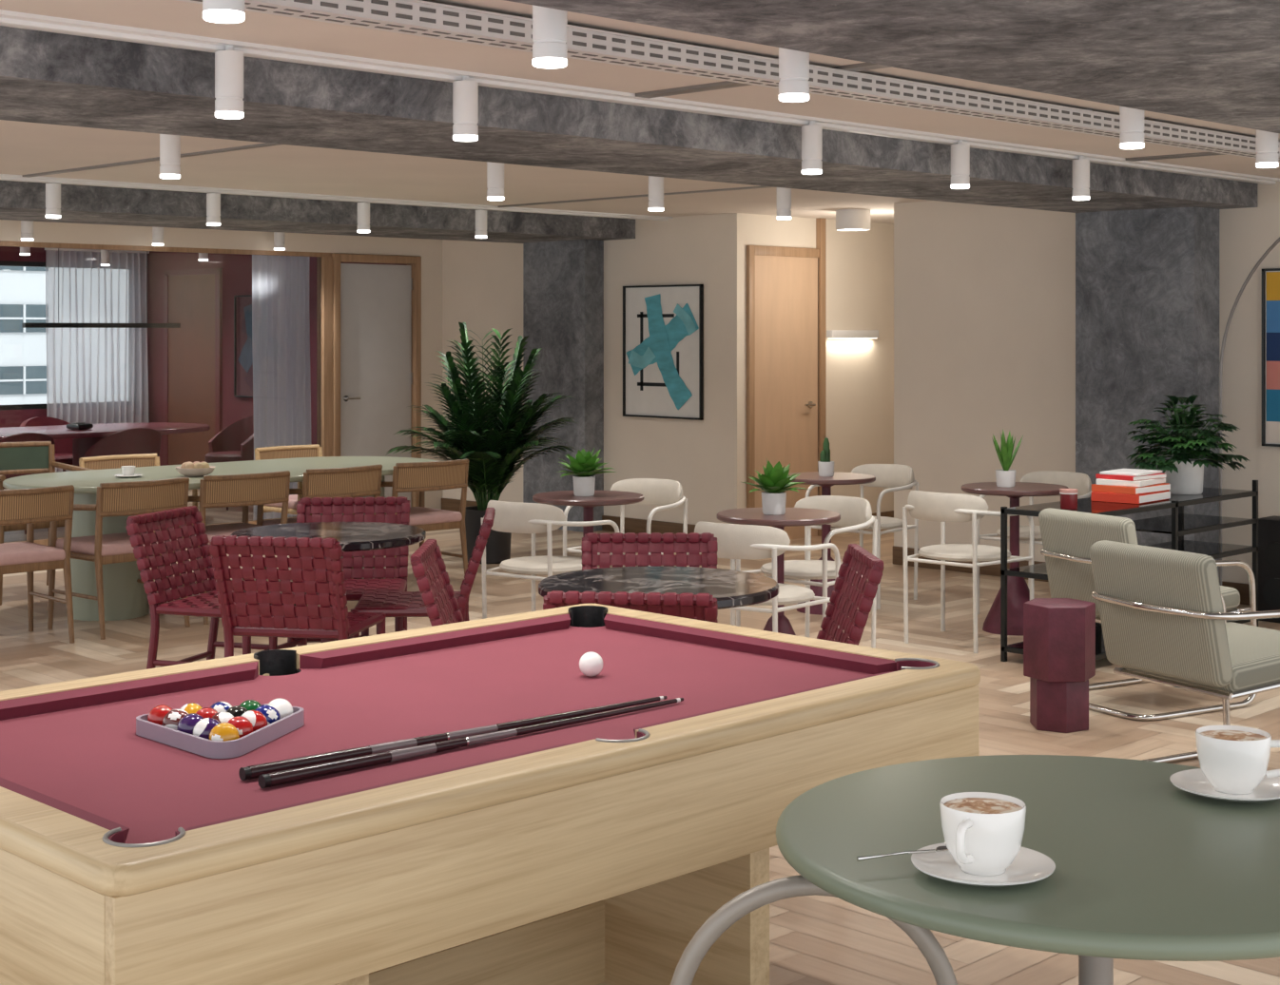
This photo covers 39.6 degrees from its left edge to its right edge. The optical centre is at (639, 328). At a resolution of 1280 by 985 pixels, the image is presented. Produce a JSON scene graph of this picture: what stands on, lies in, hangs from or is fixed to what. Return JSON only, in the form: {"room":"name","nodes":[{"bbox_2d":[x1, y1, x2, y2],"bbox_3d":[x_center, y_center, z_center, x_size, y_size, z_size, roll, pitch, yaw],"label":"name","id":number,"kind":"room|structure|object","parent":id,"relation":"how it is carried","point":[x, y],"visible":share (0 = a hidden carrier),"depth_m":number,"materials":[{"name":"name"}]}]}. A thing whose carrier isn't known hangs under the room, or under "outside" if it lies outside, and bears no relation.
{"room":"common room","nodes":[
{"label":"common room","id":0,"kind":"room"},
{"bbox_2d":[0,246,113,427],"bbox_3d":[-7.584,0.365,16.599,6.750,2.410,0.200,0,0,-45],"label":"wall","id":1,"kind":"structure","parent":0,"point":[9,418],"depth_m":17.82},
{"bbox_2d":[214,45,243,118],"bbox_3d":[-1.202,-0.729,5.204,0.082,0.221,0.082,0,0,-45],"label":"ceiling spotlight","id":2,"kind":"object","parent":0,"point":[229,62],"depth_m":5.17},
{"bbox_2d":[146,251,407,465],"bbox_3d":[-3.433,0.365,17.116,0.150,2.410,4.940,0,0,-45],"label":"wall","id":3,"kind":"structure","parent":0,"point":[236,269],"depth_m":17.72,"materials":[{"name":"paint"}]},
{"bbox_2d":[163,268,221,465],"bbox_3d":[-4.565,0.480,18.119,0.028,2.180,1.080,0,0,-45],"label":"door","id":4,"kind":"structure","parent":3,"relation":"in","point":[192,298],"depth_m":18.11,"materials":[{"name":"wood"}]},
{"bbox_2d":[233,294,252,397],"bbox_3d":[-3.760,0.170,17.311,0.660,1.000,0.030,0,0,45],"label":"print","id":5,"kind":"object","parent":3,"relation":"attached to","point":[242,304],"visible":0.41,"depth_m":17.45,"materials":[{"name":"paper"}]},
{"bbox_2d":[452,76,478,141],"bbox_3d":[-0.573,-0.729,5.834,0.082,0.221,0.082,0,0,-45],"label":"ceiling spotlight","id":6,"kind":"object","parent":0,"point":[465,92],"depth_m":5.80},
{"bbox_2d":[523,239,603,532],"bbox_3d":[-0.608,0.365,14.043,0.200,2.410,0.720,0,0,-45],"label":"column","id":7,"kind":"structure","parent":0,"point":[563,281],"depth_m":13.87,"materials":[{"name":"concrete"}]},
{"bbox_2d":[442,213,750,524],"bbox_3d":[-0.466,0.365,14.148,0.150,2.410,3.453,0,0,-45],"label":"wall","id":8,"kind":"structure","parent":0,"point":[482,281],"depth_m":13.43,"materials":[{"name":"beige paint"}]},
{"bbox_2d":[0,174,672,220],"bbox_3d":[-3.364,-0.828,9.799,10.100,0.025,0.105,0,0,-45],"label":"trim","id":9,"kind":"structure","parent":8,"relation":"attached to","point":[4,177],"depth_m":11.07,"materials":[{"name":"white metal"}]},
{"bbox_2d":[441,498,695,533],"bbox_3d":[-0.504,1.510,14.068,0.018,0.120,3.393,0,0,-45],"label":"baseboard","id":10,"kind":"structure","parent":8,"relation":"attached to","point":[631,525],"depth_m":13.60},
{"bbox_2d":[622,284,703,420],"bbox_3d":[0.168,0.170,13.383,0.820,1.000,0.030,0,0,45],"label":"framed abstract painting","id":11,"kind":"object","parent":8,"relation":"attached to","point":[663,325],"visible":1,"depth_m":13.37,"materials":[{"name":"paper"}]},
{"bbox_2d":[0,488,1279,984],"bbox_3d":[-1.450,1.620,10.218,13.400,0.100,17.500,0,0,-45],"label":"floor","id":12,"kind":"structure","parent":0,"point":[814,940],"depth_m":7.75,"materials":[{"name":"brown wood"}]},
{"bbox_2d":[0,484,74,643],"bbox_3d":[-3.175,1.176,8.873,0.561,0.792,0.563,0,0,-43],"label":"armchair","id":13,"kind":"object","parent":12,"relation":"on","point":[29,507],"visible":1,"depth_m":8.81,"materials":[{"name":"brown wood"}]},
{"bbox_2d":[0,441,92,605],"bbox_3d":[-3.638,1.129,10.511,0.628,0.886,0.630,0,0,-45],"label":"armchair","id":14,"kind":"object","parent":12,"relation":"on","point":[27,456],"visible":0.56,"depth_m":10.77,"materials":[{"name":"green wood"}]},
{"bbox_2d":[19,416,72,471],"bbox_3d":[-5.066,1.169,15.390,0.599,0.805,0.540,0,0,-45],"label":"tub chair","id":15,"kind":"object","parent":12,"relation":"on","point":[63,448],"visible":0.21,"depth_m":15.58,"materials":[{"name":"leather"}]},
{"bbox_2d":[0,422,210,466],"bbox_3d":[-5.162,1.195,14.071,3.800,0.750,1.200,0,0,-45],"label":"meeting table","id":16,"kind":"object","parent":12,"relation":"on","point":[83,440],"visible":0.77,"depth_m":14.57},
{"bbox_2d":[47,477,190,639],"bbox_3d":[-2.721,1.176,9.328,0.563,0.792,0.561,0,0,42],"label":"armchair","id":17,"kind":"object","parent":12,"relation":"on","point":[135,497],"visible":0.73,"depth_m":9.12,"materials":[{"name":"brown wood"}]},
{"bbox_2d":[83,427,161,457],"bbox_3d":[-4.055,1.169,13.955,0.599,0.805,0.540,0,0,-45],"label":"tub chair","id":18,"kind":"object","parent":12,"relation":"on","point":[134,440],"visible":0.3,"depth_m":13.72,"materials":[{"name":"leather"}]},
{"bbox_2d":[78,453,199,582],"bbox_3d":[-3.055,1.176,10.805,0.561,0.792,0.563,0,0,-45],"label":"armchair","id":19,"kind":"object","parent":12,"relation":"on","point":[104,462],"visible":0.3,"depth_m":10.99,"materials":[{"name":"brown wood"}]},
{"bbox_2d":[125,505,307,669],"bbox_3d":[-1.744,1.167,7.355,0.567,0.810,0.507,0,0,18],"label":"dining chair","id":20,"kind":"object","parent":12,"relation":"on","point":[184,517],"visible":0.65,"depth_m":7.36,"materials":[{"name":"red leather"}]},
{"bbox_2d":[2,456,437,620],"bbox_3d":[-2.348,1.195,10.338,2.700,0.750,1.200,0,0,-45],"label":"dining table","id":21,"kind":"object","parent":12,"relation":"on","point":[125,598],"visible":0.49,"depth_m":9.63,"materials":[{"name":"green paint"}]},
{"bbox_2d":[0,219,442,509],"bbox_3d":[-4.066,0.365,12.975,6.600,2.410,0.100,0,0,-45],"label":"wall partition","id":22,"kind":"structure","parent":12,"relation":"on","point":[430,251],"depth_m":14.43,"materials":[{"name":"paint"}]},
{"bbox_2d":[0,240,332,545],"bbox_3d":[-4.468,0.475,12.573,5.463,2.190,0.100,0,0,-45],"label":"door frame","id":23,"kind":"structure","parent":22,"relation":"in","point":[324,261],"depth_m":14.42,"materials":[{"name":"beige wood"}]},
{"bbox_2d":[330,253,421,507],"bbox_3d":[-2.212,0.477,14.816,0.885,2.185,0.139,0,0,-45],"label":"door","id":24,"kind":"structure","parent":22,"relation":"in","point":[377,308],"depth_m":14.82,"materials":[{"name":"beige wood"}]},
{"bbox_2d":[158,470,290,624],"bbox_3d":[-2.271,1.176,9.777,0.561,0.792,0.563,0,0,-42],"label":"armchair","id":25,"kind":"object","parent":12,"relation":"on","point":[247,490],"visible":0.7,"depth_m":9.57,"materials":[{"name":"brown wood"}]},
{"bbox_2d":[204,415,253,510],"bbox_3d":[-3.560,1.169,15.673,0.599,0.805,0.540,0,0,45],"label":"tub chair","id":26,"kind":"object","parent":12,"relation":"on","point":[235,442],"visible":0.55,"depth_m":15.84,"materials":[{"name":"fabric"}]},
{"bbox_2d":[253,444,322,568],"bbox_3d":[-2.179,1.176,11.680,0.563,0.792,0.561,0,0,42],"label":"armchair","id":27,"kind":"object","parent":12,"relation":"on","point":[294,451],"visible":0.29,"depth_m":11.78,"materials":[{"name":"brown wood"}]},
{"bbox_2d":[209,535,385,657],"bbox_3d":[-1.291,1.167,6.779,0.507,0.810,0.567,0,0,11],"label":"dining chair","id":28,"kind":"object","parent":12,"relation":"on","point":[288,620],"visible":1,"depth_m":6.58,"materials":[{"name":"red leather"}]},
{"bbox_2d":[256,464,382,606],"bbox_3d":[-1.831,1.176,10.218,0.563,0.792,0.561,0,0,44],"label":"armchair","id":29,"kind":"object","parent":12,"relation":"on","point":[362,480],"visible":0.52,"depth_m":10.02,"materials":[{"name":"brown wood"}]},
{"bbox_2d":[230,522,426,642],"bbox_3d":[-1.259,1.195,7.184,0.780,0.750,0.780,0,0,-45],"label":"marble table","id":30,"kind":"object","parent":12,"relation":"on","point":[352,536],"visible":0.52,"depth_m":7.15,"materials":[{"name":"stone"}]},
{"bbox_2d":[287,496,410,647],"bbox_3d":[-1.271,1.167,7.789,0.507,0.810,0.567,0,0,-5],"label":"dining chair","id":31,"kind":"object","parent":12,"relation":"on","point":[355,588],"visible":0.5,"depth_m":7.99,"materials":[{"name":"red leather"}]},
{"bbox_2d":[350,459,468,579],"bbox_3d":[-1.373,1.176,10.676,0.561,0.792,0.563,0,0,-42],"label":"armchair","id":32,"kind":"object","parent":12,"relation":"on","point":[421,477],"visible":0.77,"depth_m":10.54,"materials":[{"name":"brown wood"}]},
{"bbox_2d":[350,507,495,639],"bbox_3d":[-0.887,1.167,7.344,0.567,0.810,0.507,0,0,-4],"label":"dining chair","id":33,"kind":"object","parent":12,"relation":"on","point":[394,604],"visible":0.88,"depth_m":7.12,"materials":[{"name":"red leather"}]},
{"bbox_2d":[410,539,463,626],"bbox_3d":[-0.492,1.167,6.230,0.567,0.810,0.507,0,0,0],"label":"dining chair","id":34,"kind":"object","parent":12,"relation":"on","point":[443,610],"visible":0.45,"depth_m":6.20,"materials":[{"name":"red leather"}]},
{"bbox_2d":[385,321,579,563],"bbox_3d":[-1.007,0.761,12.026,1.202,1.619,1.345,0,0,34],"label":"potted palm","id":35,"kind":"object","parent":12,"relation":"on","point":[492,455],"visible":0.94,"depth_m":11.87,"materials":[{"name":"plant"}]},
{"bbox_2d":[0,603,980,984],"bbox_3d":[-0.447,1.167,3.774,2.195,0.807,1.330,0,0,-45],"label":"pool table","id":36,"kind":"object","parent":12,"relation":"on","point":[594,852],"visible":0.95,"depth_m":3.37,"materials":[{"name":"brown wood"}]},
{"bbox_2d":[135,706,303,758],"bbox_3d":[-0.798,0.788,3.530,0.295,0.031,0.328,0,0,-45],"label":"ball rack","id":37,"kind":"object","parent":36,"relation":"on","point":[213,749],"visible":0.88,"depth_m":3.42,"materials":[{"name":"plastic"}]},
{"bbox_2d":[147,698,293,741],"bbox_3d":[-0.800,0.776,3.527,0.256,0.057,0.286,0,0,-45],"label":"balls","id":38,"kind":"object","parent":36,"relation":"on","point":[221,722],"visible":0.84,"depth_m":3.48,"materials":[{"name":"plastic"}]},
{"bbox_2d":[238,696,667,780],"bbox_3d":[-0.324,0.792,3.502,1.027,0.024,0.023,0,0,-42],"label":"pool cue","id":39,"kind":"object","parent":36,"relation":"on","point":[250,772],"visible":0.89,"depth_m":3.39,"materials":[{"name":"black wood"}]},
{"bbox_2d":[258,698,683,788],"bbox_3d":[-0.286,0.792,3.468,1.040,0.024,0.023,0,0,-44],"label":"pool cue","id":40,"kind":"object","parent":36,"relation":"on","point":[274,779],"visible":1,"depth_m":3.33,"materials":[{"name":"black wood"}]},
{"bbox_2d":[579,651,602,677],"bbox_3d":[-0.113,0.776,4.115,0.057,0.057,0.057,0,0,-45],"label":"cue ball","id":41,"kind":"object","parent":36,"relation":"on","point":[591,664],"visible":1,"depth_m":4.09,"materials":[{"name":"plastic"}]},
{"bbox_2d":[481,500,620,619],"bbox_3d":[-0.461,1.185,8.412,0.542,0.770,0.536,0,0,36],"label":"armchair","id":42,"kind":"object","parent":12,"relation":"on","point":[515,517],"visible":0.71,"depth_m":8.22,"materials":[{"name":"beige fabric"}]},
{"bbox_2d":[532,490,643,537],"bbox_3d":[-0.255,1.195,8.768,0.550,0.750,0.550,0,0,-45],"label":"pedestal table","id":43,"kind":"object","parent":12,"relation":"on","point":[561,497],"visible":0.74,"depth_m":8.66,"materials":[{"name":"wood"}]},
{"bbox_2d":[556,447,615,496],"bbox_3d":[-0.263,0.700,8.764,0.307,0.239,0.276,0,0,-1],"label":"potted plant","id":44,"kind":"object","parent":43,"relation":"on","point":[584,467],"visible":1,"depth_m":8.71,"materials":[{"name":"green plant"}]},
{"bbox_2d":[562,478,687,566],"bbox_3d":[-0.035,1.185,9.281,0.542,0.770,0.536,0,0,34],"label":"armchair","id":45,"kind":"object","parent":12,"relation":"on","point":[668,494],"visible":0.52,"depth_m":9.44,"materials":[{"name":"beige fabric"}]},
{"bbox_2d":[543,590,717,622],"bbox_3d":[0.000,1.167,5.406,0.507,0.810,0.567,0,0,7],"label":"dining chair","id":46,"kind":"object","parent":12,"relation":"on","point":[704,607],"visible":0.11,"depth_m":5.13,"materials":[{"name":"red leather"}]},
{"bbox_2d":[581,532,717,619],"bbox_3d":[0.035,1.167,6.375,0.507,0.810,0.567,0,0,0],"label":"dining chair","id":47,"kind":"object","parent":12,"relation":"on","point":[592,543],"visible":0.22,"depth_m":6.62,"materials":[{"name":"red leather"}]},
{"bbox_2d":[538,566,778,609],"bbox_3d":[0.060,1.195,5.759,0.780,0.750,0.780,0,0,-45],"label":"marble table","id":48,"kind":"object","parent":12,"relation":"on","point":[731,589],"visible":0.51,"depth_m":5.75,"materials":[{"name":"stone"}]},
{"bbox_2d":[688,522,840,632],"bbox_3d":[0.488,1.185,7.492,0.542,0.770,0.536,0,0,34],"label":"armchair","id":49,"kind":"object","parent":12,"relation":"on","point":[734,542],"visible":0.59,"depth_m":7.26,"materials":[{"name":"beige fabric"}]},
{"bbox_2d":[717,507,840,635],"bbox_3d":[0.615,1.195,7.898,0.550,0.750,0.550,0,0,-45],"label":"pedestal table","id":50,"kind":"object","parent":12,"relation":"on","point":[792,516],"visible":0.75,"depth_m":7.84,"materials":[{"name":"wood"}]},
{"bbox_2d":[742,459,811,514],"bbox_3d":[0.592,0.693,7.868,0.335,0.253,0.285,0,0,-45],"label":"potted plant","id":51,"kind":"object","parent":50,"relation":"on","point":[774,483],"visible":1,"depth_m":7.84,"materials":[{"name":"green plant"}]},
{"bbox_2d":[736,495,877,648],"bbox_3d":[0.819,1.185,8.314,0.542,0.770,0.536,0,0,45],"label":"armchair","id":52,"kind":"object","parent":12,"relation":"on","point":[856,513],"visible":0.62,"depth_m":8.31,"materials":[{"name":"beige fabric"}]},
{"bbox_2d":[670,874,957,984],"bbox_3d":[0.285,1.232,2.660,0.489,0.676,0.533,0,0,0],"label":"armchair","id":53,"kind":"object","parent":12,"relation":"on","point":[757,897],"visible":0.73,"depth_m":2.90,"materials":[{"name":"beige metal"}]},
{"bbox_2d":[788,471,875,615],"bbox_3d":[1.039,1.195,9.921,0.550,0.750,0.550,0,0,-45],"label":"pedestal table","id":54,"kind":"object","parent":12,"relation":"on","point":[811,478],"visible":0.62,"depth_m":9.82,"materials":[{"name":"wood"}]},
{"bbox_2d":[816,543,883,645],"bbox_3d":[0.506,1.167,6.064,0.567,0.810,0.507,0,0,-4],"label":"dining chair","id":55,"kind":"object","parent":12,"relation":"on","point":[857,561],"visible":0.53,"depth_m":6.05,"materials":[{"name":"red leather"}]},
{"bbox_2d":[804,464,918,609],"bbox_3d":[1.328,1.185,10.322,0.542,0.770,0.536,0,0,45],"label":"armchair","id":56,"kind":"object","parent":12,"relation":"on","point":[897,477],"visible":0.66,"depth_m":10.31,"materials":[{"name":"beige fabric"}]},
{"bbox_2d":[902,490,1033,653],"bbox_3d":[1.601,1.185,8.881,0.542,0.770,0.536,0,0,42],"label":"armchair","id":57,"kind":"object","parent":12,"relation":"on","point":[942,508],"visible":0.94,"depth_m":8.72,"materials":[{"name":"beige fabric"}]},
{"bbox_2d":[960,482,1068,636],"bbox_3d":[1.952,1.195,9.263,0.550,0.750,0.550,0,0,-45],"label":"pedestal table","id":58,"kind":"object","parent":12,"relation":"on","point":[1018,590],"visible":0.74,"depth_m":9.19,"materials":[{"name":"wood"}]},
{"bbox_2d":[991,428,1023,487],"bbox_3d":[1.907,0.669,9.225,0.157,0.300,0.209,0,0,14],"label":"potted snake plant","id":59,"kind":"object","parent":58,"relation":"on","point":[1005,477],"visible":1,"depth_m":9.21,"materials":[{"name":"green plant"}]},
{"bbox_2d":[775,755,1279,984],"bbox_3d":[0.757,1.200,2.950,1.060,0.740,1.060,0,0,-45],"label":"round cafe table","id":60,"kind":"object","parent":12,"relation":"on","point":[1148,867],"visible":0.88,"depth_m":2.80,"materials":[{"name":"green paint"}]},
{"bbox_2d":[911,842,1055,887],"bbox_3d":[0.521,0.820,2.703,0.216,0.020,0.216,0,0,-45],"label":"saucer","id":61,"kind":"object","parent":60,"relation":"on","point":[1029,865],"visible":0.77,"depth_m":2.69,"materials":[{"name":"ceramic"}]},
{"bbox_2d":[939,792,1026,875],"bbox_3d":[0.511,0.771,2.698,0.151,0.101,0.130,0,0,-24],"label":"coffee cup","id":62,"kind":"object","parent":61,"relation":"on","point":[983,832],"visible":1,"depth_m":2.66,"materials":[{"name":"ceramic"}]},
{"bbox_2d":[1169,768,1279,802],"bbox_3d":[1.058,0.820,3.171,0.216,0.020,0.216,0,0,-45],"label":"saucer","id":63,"kind":"object","parent":60,"relation":"on","point":[1194,782],"visible":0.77,"depth_m":3.17,"materials":[{"name":"ceramic"}]},
{"bbox_2d":[1195,725,1279,795],"bbox_3d":[1.069,0.771,3.175,0.152,0.101,0.129,0,0,-20],"label":"coffee cup","id":64,"kind":"object","parent":63,"relation":"on","point":[1232,759],"visible":1,"depth_m":3.13,"materials":[{"name":"ceramic"}]},
{"bbox_2d":[976,470,1091,614],"bbox_3d":[2.219,1.185,9.785,0.542,0.770,0.536,0,0,45],"label":"armchair","id":65,"kind":"object","parent":12,"relation":"on","point":[1082,482],"visible":0.41,"depth_m":9.85,"materials":[{"name":"beige fabric"}]},
{"bbox_2d":[1023,598,1095,733],"bbox_3d":[1.655,1.325,7.014,0.274,0.490,0.274,0,0,-45],"label":"side table","id":66,"kind":"object","parent":12,"relation":"on","point":[1059,633],"visible":1,"depth_m":6.92,"materials":[{"name":"red stone"}]},
{"bbox_2d":[1000,480,1258,661],"bbox_3d":[2.468,1.180,8.846,1.722,0.780,0.442,0,0,-45],"label":"shelf unit","id":67,"kind":"object","parent":12,"relation":"on","point":[1179,524],"visible":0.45,"depth_m":8.79,"materials":[{"name":"black metal"}]},
{"bbox_2d":[1091,468,1170,504],"bbox_3d":[2.427,0.774,8.789,0.356,0.144,0.274,0,0,-45],"label":"book stack","id":68,"kind":"object","parent":67,"relation":"on","point":[1128,486],"visible":1,"depth_m":8.69,"materials":[{"name":"paper"}]},
{"bbox_2d":[1125,394,1250,494],"bbox_3d":[2.800,0.610,9.157,0.638,0.474,0.652,0,0,-45],"label":"potted plant","id":69,"kind":"object","parent":67,"relation":"on","point":[1184,473],"visible":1,"depth_m":9.08,"materials":[{"name":"plant"}]},
{"bbox_2d":[1038,507,1257,720],"bbox_3d":[2.107,1.164,7.481,0.750,0.812,0.605,0,0,-30],"label":"lounge chair","id":70,"kind":"object","parent":12,"relation":"on","point":[1068,537],"visible":0.48,"depth_m":7.36,"materials":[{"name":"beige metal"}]},
{"bbox_2d":[1089,540,1279,763],"bbox_3d":[1.996,1.151,6.131,0.772,0.836,0.623,0,0,-30],"label":"lounge chair","id":71,"kind":"object","parent":12,"relation":"on","point":[1163,614],"visible":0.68,"depth_m":5.92,"materials":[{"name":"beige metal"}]},
{"bbox_2d":[1219,236,1279,585],"bbox_3d":[3.650,0.416,9.220,0.320,2.308,1.683,0,0,-45],"label":"arc floor lamp","id":72,"kind":"object","parent":12,"relation":"on","point":[1277,241],"visible":0.49,"depth_m":9.69,"materials":[{"name":"grey metal"}]},
{"bbox_2d":[1258,515,1279,622],"bbox_3d":[3.476,1.295,9.557,0.228,0.550,0.260,0,0,-45],"label":"floor speaker","id":73,"kind":"object","parent":12,"relation":"on","point":[1269,527],"visible":0.78,"depth_m":9.51,"materials":[{"name":"black plastic"}]},
{"bbox_2d":[0,0,1279,223],"bbox_3d":[-1.556,-0.915,10.324,17.800,0.150,13.400,0,0,45],"label":"ceiling","id":74,"kind":"structure","parent":0,"point":[26,148],"depth_m":7.83,"materials":[{"name":"paint"}]},
{"bbox_2d":[45,182,60,218],"bbox_3d":[-3.274,-0.729,9.921,0.082,0.221,0.082,0,0,-45],"label":"ceiling spotlight","id":75,"kind":"object","parent":74,"relation":"attached to","point":[52,190],"depth_m":9.89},
{"bbox_2d":[44,248,149,472],"bbox_3d":[-5.551,0.365,18.208,1.140,2.370,0.114,0,0,-45],"label":"sheer curtain","id":76,"kind":"object","parent":74,"relation":"hanging from","point":[95,376],"visible":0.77,"depth_m":18.18,"materials":[{"name":"white fabric"}]},
{"bbox_2d":[21,248,180,328],"bbox_3d":[-4.458,-0.425,14.782,1.400,0.830,0.050,0,0,-45],"label":"linear pendant light","id":77,"kind":"object","parent":74,"relation":"hanging from","point":[24,324],"visible":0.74,"depth_m":14.68,"materials":[{"name":"black metal"}]},
{"bbox_2d":[159,134,180,178],"bbox_3d":[-1.930,-0.729,7.304,0.082,0.221,0.082,0,0,-45],"label":"ceiling spotlight","id":78,"kind":"object","parent":74,"relation":"attached to","point":[169,145],"depth_m":7.27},
{"bbox_2d":[202,0,244,23],"bbox_3d":[-0.834,-0.729,3.564,0.082,0.221,0.082,0,0,-45],"label":"ceiling spotlight","id":79,"kind":"object","parent":74,"relation":"attached to","point":[223,11],"depth_m":3.53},
{"bbox_2d":[252,254,310,520],"bbox_3d":[-2.892,0.365,14.361,0.580,2.370,0.050,0,0,-45],"label":"curtain","id":80,"kind":"object","parent":74,"relation":"hanging from","point":[281,323],"visible":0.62,"depth_m":14.36,"materials":[{"name":"fabric"}]},
{"bbox_2d":[0,180,635,243],"bbox_3d":[-4.013,-0.765,10.448,10.100,0.150,1.150,0,0,-45],"label":"ceiling beam","id":81,"kind":"structure","parent":74,"relation":"attached to","point":[19,201],"depth_m":11.61,"materials":[{"name":"concrete"}]},
{"bbox_2d":[486,161,504,200],"bbox_3d":[-0.693,-0.729,8.542,0.082,0.221,0.082,0,0,-45],"label":"ceiling spotlight","id":82,"kind":"object","parent":74,"relation":"attached to","point":[494,170],"depth_m":8.51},
{"bbox_2d":[532,5,567,68],"bbox_3d":[-0.212,-0.729,4.186,0.082,0.221,0.082,0,0,-45],"label":"ceiling spotlight","id":83,"kind":"object","parent":74,"relation":"attached to","point":[550,26],"depth_m":4.15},
{"bbox_2d":[22,62,1227,207],"bbox_3d":[-1.093,-0.834,7.456,6.870,0.012,6.410,0,0,-45],"label":"trim","id":84,"kind":"structure","parent":74,"relation":"attached to","point":[861,67],"depth_m":8.47,"materials":[{"name":"grey metal"}]},
{"bbox_2d":[0,25,1257,213],"bbox_3d":[-0.421,-0.765,6.855,10.100,0.150,0.990,0,0,-45],"label":"ceiling beam","id":85,"kind":"structure","parent":74,"relation":"attached to","point":[50,78],"depth_m":6.43,"materials":[{"name":"concrete"}]},
{"bbox_2d":[648,175,663,211],"bbox_3d":[0.085,-0.729,9.320,0.082,0.221,0.082,0,0,-45],"label":"ceiling spotlight","id":86,"kind":"object","parent":74,"relation":"attached to","point":[655,184],"depth_m":9.29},
{"bbox_2d":[176,0,1279,162],"bbox_3d":[0.625,-0.801,5.739,10.000,0.078,0.127,0,0,-45],"label":"cable tray","id":87,"kind":"object","parent":74,"relation":"attached to","point":[412,17],"visible":0.86,"depth_m":5.26,"materials":[{"name":"metal"}]},
{"bbox_2d":[778,47,809,102],"bbox_3d":[0.417,-0.729,4.815,0.082,0.221,0.082,0,0,-45],"label":"ceiling spotlight","id":88,"kind":"object","parent":74,"relation":"attached to","point":[793,65],"depth_m":4.78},
{"bbox_2d":[835,209,870,231],"bbox_3d":[1.506,-0.770,12.565,0.244,0.140,0.244,0,0,-45],"label":"ceiling light","id":89,"kind":"object","parent":74,"relation":"attached to","point":[846,220],"visible":1,"depth_m":12.46,"materials":[{"name":"white metal"}]},
{"bbox_2d":[504,0,1279,133],"bbox_3d":[1.860,-0.765,4.575,10.100,0.150,1.840,0,0,-45],"label":"ceiling trim","id":90,"kind":"structure","parent":74,"relation":"attached to","point":[1215,61],"depth_m":4.24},
{"bbox_2d":[1119,106,1144,149],"bbox_3d":[1.683,-0.729,6.081,0.082,0.221,0.082,0,0,-45],"label":"ceiling spotlight","id":91,"kind":"object","parent":74,"relation":"attached to","point":[1131,120],"depth_m":6.05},
{"bbox_2d":[1256,129,1278,168],"bbox_3d":[2.397,-0.729,6.795,0.082,0.221,0.082,0,0,-45],"label":"ceiling spotlight","id":92,"kind":"object","parent":74,"relation":"attached to","point":[1267,142],"depth_m":6.76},
{"bbox_2d":[801,120,822,174],"bbox_3d":[0.686,-0.729,7.092,0.082,0.221,0.082,0,0,-45],"label":"ceiling spotlight","id":93,"kind":"object","parent":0,"point":[811,133],"depth_m":7.06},
{"bbox_2d":[750,213,893,513],"bbox_3d":[1.763,0.365,14.041,2.850,2.410,0.150,0,0,-45],"label":"wall","id":94,"kind":"structure","parent":0,"point":[860,264],"depth_m":13.86,"materials":[{"name":"beige paint"}]},
{"bbox_2d":[746,245,818,539],"bbox_3d":[1.105,0.480,13.222,0.860,2.180,0.078,0,0,-45],"label":"door","id":95,"kind":"structure","parent":94,"relation":"in","point":[783,282],"depth_m":13.22,"materials":[{"name":"beige wood"}]},
{"bbox_2d":[815,218,826,536],"bbox_3d":[1.730,0.365,13.869,1.060,2.410,0.047,0,0,-45],"label":"trim","id":96,"kind":"structure","parent":94,"relation":"attached to","point":[821,223],"depth_m":13.49,"materials":[{"name":"beige wood"}]},
{"bbox_2d":[950,140,969,189],"bbox_3d":[1.407,-0.729,7.814,0.082,0.221,0.082,0,0,-45],"label":"ceiling spotlight","id":97,"kind":"object","parent":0,"point":[960,151],"depth_m":7.78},
{"bbox_2d":[1072,155,1089,200],"bbox_3d":[2.114,-0.729,8.521,0.082,0.221,0.082,0,0,-45],"label":"ceiling spotlight","id":98,"kind":"object","parent":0,"point":[1080,166],"depth_m":8.49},
{"bbox_2d":[893,181,1279,583],"bbox_3d":[4.473,0.365,9.210,0.150,2.410,7.700,0,0,-45],"label":"wall","id":99,"kind":"structure","parent":0,"point":[984,296],"depth_m":11.24,"materials":[{"name":"beige paint"}]},
{"bbox_2d":[0,9,1279,184],"bbox_3d":[0.002,-0.828,6.433,10.100,0.025,0.105,0,0,-45],"label":"trim","id":100,"kind":"structure","parent":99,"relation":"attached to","point":[8,18],"depth_m":6.02,"materials":[{"name":"white metal"}]},
{"bbox_2d":[892,545,1249,605],"bbox_3d":[4.413,1.510,9.151,0.018,0.120,7.700,0,0,-45],"label":"baseboard","id":101,"kind":"structure","parent":99,"relation":"attached to","point":[898,552],"depth_m":11.36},
{"bbox_2d":[1261,268,1279,446],"bbox_3d":[3.806,0.160,9.745,0.820,1.000,0.030,0,0,45],"label":"painting","id":102,"kind":"object","parent":99,"relation":"attached to","point":[1270,277],"visible":1,"depth_m":10.00,"materials":[{"name":"fabric"}]},
{"bbox_2d":[1075,206,1219,579],"bbox_3d":[2.963,0.365,10.402,0.300,2.410,0.760,0,0,-45],"label":"column","id":103,"kind":"structure","parent":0,"point":[1147,281],"depth_m":10.26,"materials":[{"name":"concrete"}]},
{"label":"outside","id":104,"kind":"structure","parent":0,"visible":0},
{"bbox_2d":[0,260,47,410],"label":"window","id":105,"kind":"structure","parent":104,"point":[23,351],"depth_m":89.12,"materials":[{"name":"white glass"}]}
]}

